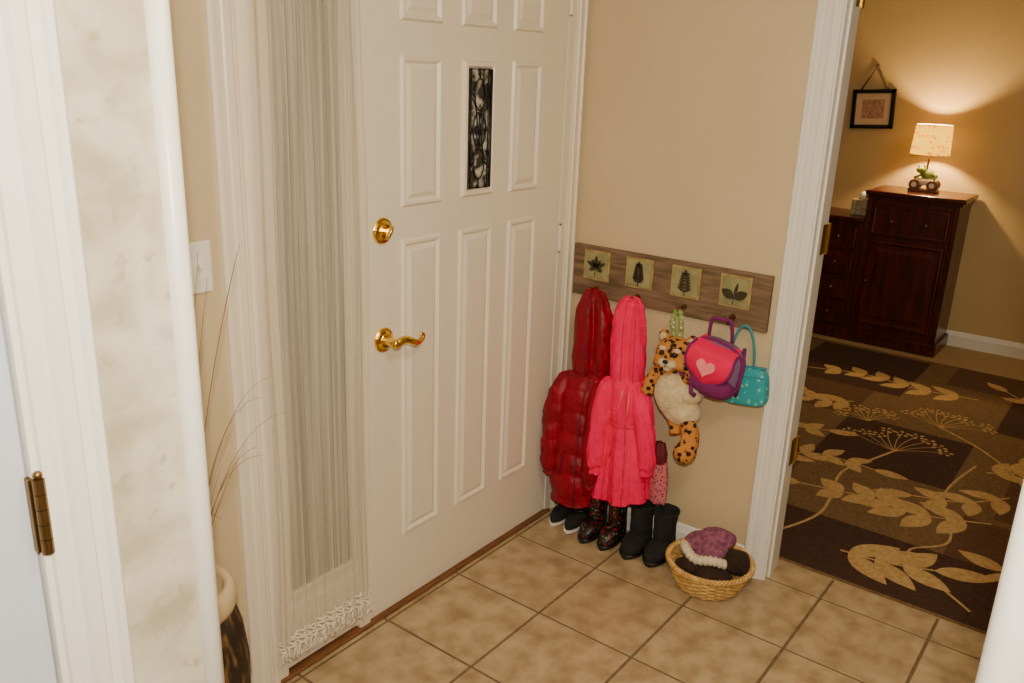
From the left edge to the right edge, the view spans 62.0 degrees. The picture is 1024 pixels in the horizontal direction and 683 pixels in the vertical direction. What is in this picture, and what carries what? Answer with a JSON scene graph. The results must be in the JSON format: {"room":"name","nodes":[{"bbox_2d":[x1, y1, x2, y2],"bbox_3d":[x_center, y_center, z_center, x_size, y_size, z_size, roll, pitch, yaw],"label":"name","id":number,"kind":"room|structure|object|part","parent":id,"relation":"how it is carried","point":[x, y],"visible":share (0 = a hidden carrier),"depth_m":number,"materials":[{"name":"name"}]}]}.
{"room":"entryway","nodes":[
{"label":"entryway","id":0,"kind":"room"},
{"bbox_2d":[55,0,204,682],"bbox_3d":[-1.300,0.223,0.522,0.765,2.440,1.970,15,22,35],"label":"wall","id":1,"kind":"structure","parent":0,"point":[104,49],"depth_m":0.97,"materials":[{"name":"paint"}]},
{"bbox_2d":[0,314,56,682],"bbox_3d":[-0.759,0.403,0.654,0.108,2.035,0.829,15,22,35],"label":"door","id":2,"kind":"structure","parent":1,"relation":"in","point":[26,655],"depth_m":0.93,"materials":[{"name":"grey"}]},
{"bbox_2d":[0,0,135,682],"bbox_3d":[-0.807,0.360,0.672,0.133,2.122,0.977,15,22,35],"label":"trim","id":3,"kind":"structure","parent":1,"relation":"attached to","point":[46,309],"depth_m":0.89,"materials":[{"name":"white wood"}]},
{"bbox_2d":[143,0,224,682],"bbox_3d":[-0.399,0.086,1.056,0.029,2.440,0.029,15,22,35],"label":"trim","id":4,"kind":"structure","parent":1,"relation":"attached to","point":[157,12],"depth_m":1.01,"materials":[{"name":"white wood"}]},
{"bbox_2d":[169,0,247,639],"bbox_3d":[-0.437,-0.316,2.314,0.140,2.440,2.250,15,22,35],"label":"wall","id":5,"kind":"structure","parent":0,"point":[187,16],"depth_m":1.92,"materials":[{"name":"paint"}]},
{"bbox_2d":[189,240,212,294],"bbox_3d":[-0.691,-0.161,1.879,0.020,0.116,0.070,15,22,35],"label":"light switch","id":6,"kind":"object","parent":5,"relation":"attached to","point":[203,268],"visible":0.83,"depth_m":1.89,"materials":[{"name":"white plastic"}]},
{"bbox_2d":[253,0,358,667],"bbox_3d":[-0.532,-0.085,2.188,0.070,2.030,0.300,15,22,35],"label":"window","id":7,"kind":"structure","parent":5,"relation":"in","point":[298,387],"depth_m":2.16,"materials":[{"name":"beige"}]},
{"bbox_2d":[253,0,371,666],"bbox_3d":[-0.494,-0.093,2.136,0.058,1.960,0.350,15,22,35],"label":"sheer curtain","id":8,"kind":"object","parent":7,"relation":"hanging from","point":[261,13],"visible":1,"depth_m":2.14,"materials":[{"name":"beige fabric"}]},
{"bbox_2d":[203,0,588,682],"bbox_3d":[-0.256,-0.233,2.545,0.118,2.155,1.450,15,22,35],"label":"trim","id":9,"kind":"structure","parent":5,"relation":"attached to","point":[228,24],"depth_m":2.10,"materials":[{"name":"white wood"}]},
{"bbox_2d":[360,0,573,618],"bbox_3d":[-0.110,-0.213,2.658,0.118,2.033,0.927,15,22,35],"label":"door","id":10,"kind":"structure","parent":5,"relation":"in","point":[463,100],"depth_m":2.61,"materials":[{"name":"beige"}]},
{"bbox_2d":[286,333,1023,682],"bbox_3d":[0.495,0.903,2.697,6.015,0.050,7.830,15,22,35],"label":"floor","id":11,"kind":"structure","parent":0,"point":[542,605],"depth_m":2.64,"materials":[{"name":"tile"}]},
{"bbox_2d":[215,564,250,682],"bbox_3d":[-0.707,0.789,1.892,0.248,0.572,0.248,15,22,35],"label":"floor vase","id":12,"kind":"object","parent":11,"relation":"on","point":[235,647],"visible":0.27,"depth_m":1.82,"materials":[{"name":"brown ceramic"}]},
{"bbox_2d":[194,244,288,538],"bbox_3d":[-0.639,0.232,1.710,0.305,0.848,0.413,7,18,14],"label":"dried grass","id":13,"kind":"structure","parent":12,"relation":"in","point":[223,483],"depth_m":1.72,"materials":[{"name":"brown plant"}]},
{"bbox_2d":[281,508,549,682],"bbox_3d":[-0.281,0.789,2.867,0.102,0.010,1.285,15,22,35],"label":"threshold","id":14,"kind":"object","parent":11,"relation":"on","point":[313,658],"depth_m":2.68,"materials":[{"name":"brown wood"}]},
{"bbox_2d":[549,503,588,533],"bbox_3d":[0.224,0.651,3.240,0.142,0.082,0.169,15,22,35],"label":"sneakers","id":15,"kind":"object","parent":11,"relation":"on","point":[560,514],"visible":0.73,"depth_m":3.21,"materials":[{"name":"black fabric"}]},
{"bbox_2d":[578,496,627,550],"bbox_3d":[0.337,0.623,3.114,0.157,0.220,0.166,15,22,35],"label":"boots","id":16,"kind":"object","parent":11,"relation":"on","point":[610,534],"visible":0.7,"depth_m":3.10,"materials":[{"name":"black rubber"}]},
{"bbox_2d":[619,499,679,567],"bbox_3d":[0.489,0.676,3.031,0.176,0.180,0.181,15,22,35],"label":"boots","id":17,"kind":"object","parent":11,"relation":"on","point":[638,541],"visible":0.87,"depth_m":3.01,"materials":[{"name":"black rubber"}]},
{"bbox_2d":[665,537,755,601],"bbox_3d":[0.662,0.772,2.868,0.297,0.104,0.296,10,20,25],"label":"wicker basket","id":18,"kind":"object","parent":11,"relation":"on","point":[701,588],"visible":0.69,"depth_m":2.77,"materials":[{"name":"beige wicker"}]},
{"bbox_2d":[679,527,736,569],"bbox_3d":[0.667,0.698,2.861,0.203,0.127,0.168,15,22,35],"label":"knit hat","id":19,"kind":"object","parent":18,"relation":"in","point":[707,546],"visible":0.94,"depth_m":2.83,"materials":[{"name":"purple"}]},
{"bbox_2d":[675,549,749,580],"bbox_3d":[0.664,0.741,2.807,0.243,0.102,0.155,5,18,8],"label":"gloves","id":20,"kind":"object","parent":18,"relation":"in","point":[738,561],"visible":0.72,"depth_m":2.78,"materials":[{"name":"black fabric"}]},
{"bbox_2d":[812,185,978,357],"bbox_3d":[2.315,-0.529,5.677,1.195,0.995,0.411,15,22,35],"label":"dresser","id":21,"kind":"object","parent":11,"relation":"on","point":[888,278],"visible":0.7,"depth_m":5.41,"materials":[{"name":"brown wood"}]},
{"bbox_2d":[850,191,867,215],"bbox_3d":[2.299,-0.908,5.580,0.110,0.150,0.120,15,22,35],"label":"tissue box","id":22,"kind":"object","parent":21,"relation":"on","point":[859,204],"visible":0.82,"depth_m":5.54,"materials":[{"name":"white paper"}]},
{"bbox_2d":[908,123,953,193],"bbox_3d":[2.602,-1.141,5.311,0.234,0.411,0.234,15,22,35],"label":"table lamp","id":23,"kind":"object","parent":21,"relation":"on","point":[934,140],"visible":1,"depth_m":5.22,"materials":[{"name":"fabric"}]},
{"bbox_3d":[2.606,-1.249,5.276,0.230,0.180,0.230,15,22,35],"label":"lamp shade","id":24,"kind":"part","parent":23,"relation":"part of","materials":[{"name":"fabric"}]},
{"bbox_2d":[779,337,1023,633],"bbox_3d":[2.181,0.558,3.873,3.800,0.010,2.835,15,22,35],"label":"area rug","id":25,"kind":"object","parent":11,"relation":"on","point":[907,474],"visible":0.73,"depth_m":3.70,"materials":[{"name":"brown fabric"}]},
{"bbox_2d":[568,0,816,545],"bbox_3d":[0.824,-0.390,2.690,5.800,2.440,0.130,15,22,35],"label":"wall","id":26,"kind":"structure","parent":0,"point":[692,111],"depth_m":2.76,"materials":[{"name":"wood"},{"name":"paint"},{"name":"metal"}]},
{"bbox_2d":[572,242,774,332],"bbox_3d":[0.506,-0.186,2.872,0.737,0.184,0.070,15,22,35],"label":"coat rack","id":27,"kind":"object","parent":26,"relation":"attached to","point":[701,291],"visible":0.94,"depth_m":2.85,"materials":[{"name":"brown wood"}]},
{"bbox_2d":[540,287,612,508],"bbox_3d":[0.255,0.209,3.078,0.276,0.806,0.188,15,22,35],"label":"coat","id":28,"kind":"object","parent":27,"relation":"hanging from","point":[567,408],"visible":0.77,"depth_m":3.04,"materials":[{"name":"fabric"}]},
{"bbox_2d":[586,295,656,506],"bbox_3d":[0.408,0.226,2.947,0.257,0.740,0.197,15,22,35],"label":"coat","id":29,"kind":"object","parent":27,"relation":"hanging from","point":[621,444],"visible":0.98,"depth_m":2.92,"materials":[{"name":"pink fabric"}]},
{"bbox_2d":[649,440,667,505],"bbox_3d":[0.518,0.462,2.997,0.075,0.239,0.051,15,22,35],"label":"umbrella","id":30,"kind":"object","parent":29,"relation":"hanging from","point":[658,489],"visible":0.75,"depth_m":2.98,"materials":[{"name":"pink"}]},
{"bbox_2d":[641,309,703,463],"bbox_3d":[0.541,0.148,2.831,0.224,0.489,0.141,15,22,35],"label":"backpack","id":31,"kind":"object","parent":27,"relation":"hanging from","point":[674,396],"visible":0.89,"depth_m":2.81,"materials":[{"name":"fur"}]},
{"bbox_2d":[679,316,746,399],"bbox_3d":[0.639,0.056,2.725,0.221,0.266,0.130,15,22,35],"label":"backpack","id":32,"kind":"object","parent":27,"relation":"hanging from","point":[716,366],"visible":0.98,"depth_m":2.69,"materials":[{"name":"purple"}]},
{"bbox_2d":[725,324,769,406],"bbox_3d":[0.754,0.078,2.730,0.160,0.270,0.053,15,22,35],"label":"handbag","id":33,"kind":"object","parent":27,"relation":"hanging from","point":[755,384],"visible":0.62,"depth_m":2.71,"materials":[{"name":"teal fabric"}]},
{"bbox_2d":[607,502,744,549],"bbox_3d":[0.493,0.674,3.168,0.773,0.100,0.014,15,22,35],"label":"baseboard","id":34,"kind":"structure","parent":26,"relation":"attached to","point":[682,530],"depth_m":3.08,"materials":[{"name":"white wood"}]},
{"bbox_2d":[744,0,864,579],"bbox_3d":[1.304,-0.108,2.381,1.080,2.124,0.153,15,22,35],"label":"trim","id":35,"kind":"structure","parent":26,"relation":"attached to","point":[836,21],"depth_m":2.61,"materials":[{"name":"white painted wood"},{"name":"aged brass"}]},
{"bbox_2d":[831,0,1023,343],"bbox_3d":[2.942,-1.160,5.348,6.000,2.440,0.100,15,22,35],"label":"wall","id":36,"kind":"structure","parent":0,"point":[958,63],"depth_m":5.37,"materials":[{"name":"beige paint"}]},
{"bbox_2d":[850,64,896,128],"bbox_3d":[2.380,-1.603,5.586,0.282,0.414,0.026,15,22,35],"label":"framed piece","id":37,"kind":"object","parent":36,"relation":"attached to","point":[871,108],"visible":1,"depth_m":5.60,"materials":[{"name":"black wood"}]},
{"bbox_2d":[946,330,1023,359],"bbox_3d":[2.868,-0.033,5.660,5.800,0.100,0.014,15,22,35],"label":"baseboard","id":38,"kind":"structure","parent":36,"relation":"attached to","point":[1011,349],"depth_m":5.51,"materials":[{"name":"white wood"}]},
{"bbox_3d":[1.253,0.414,0.214,1.952,2.440,0.120,15,22,35],"label":"wall","id":39,"kind":"structure","parent":0,"visible":0},
{"bbox_2d":[975,479,1023,682],"bbox_3d":[0.452,0.216,0.743,0.048,2.440,0.048,15,22,35],"label":"guard","id":40,"kind":"object","parent":39,"relation":"attached to","point":[1002,657],"visible":1,"depth_m":0.74,"materials":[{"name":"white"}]}
]}

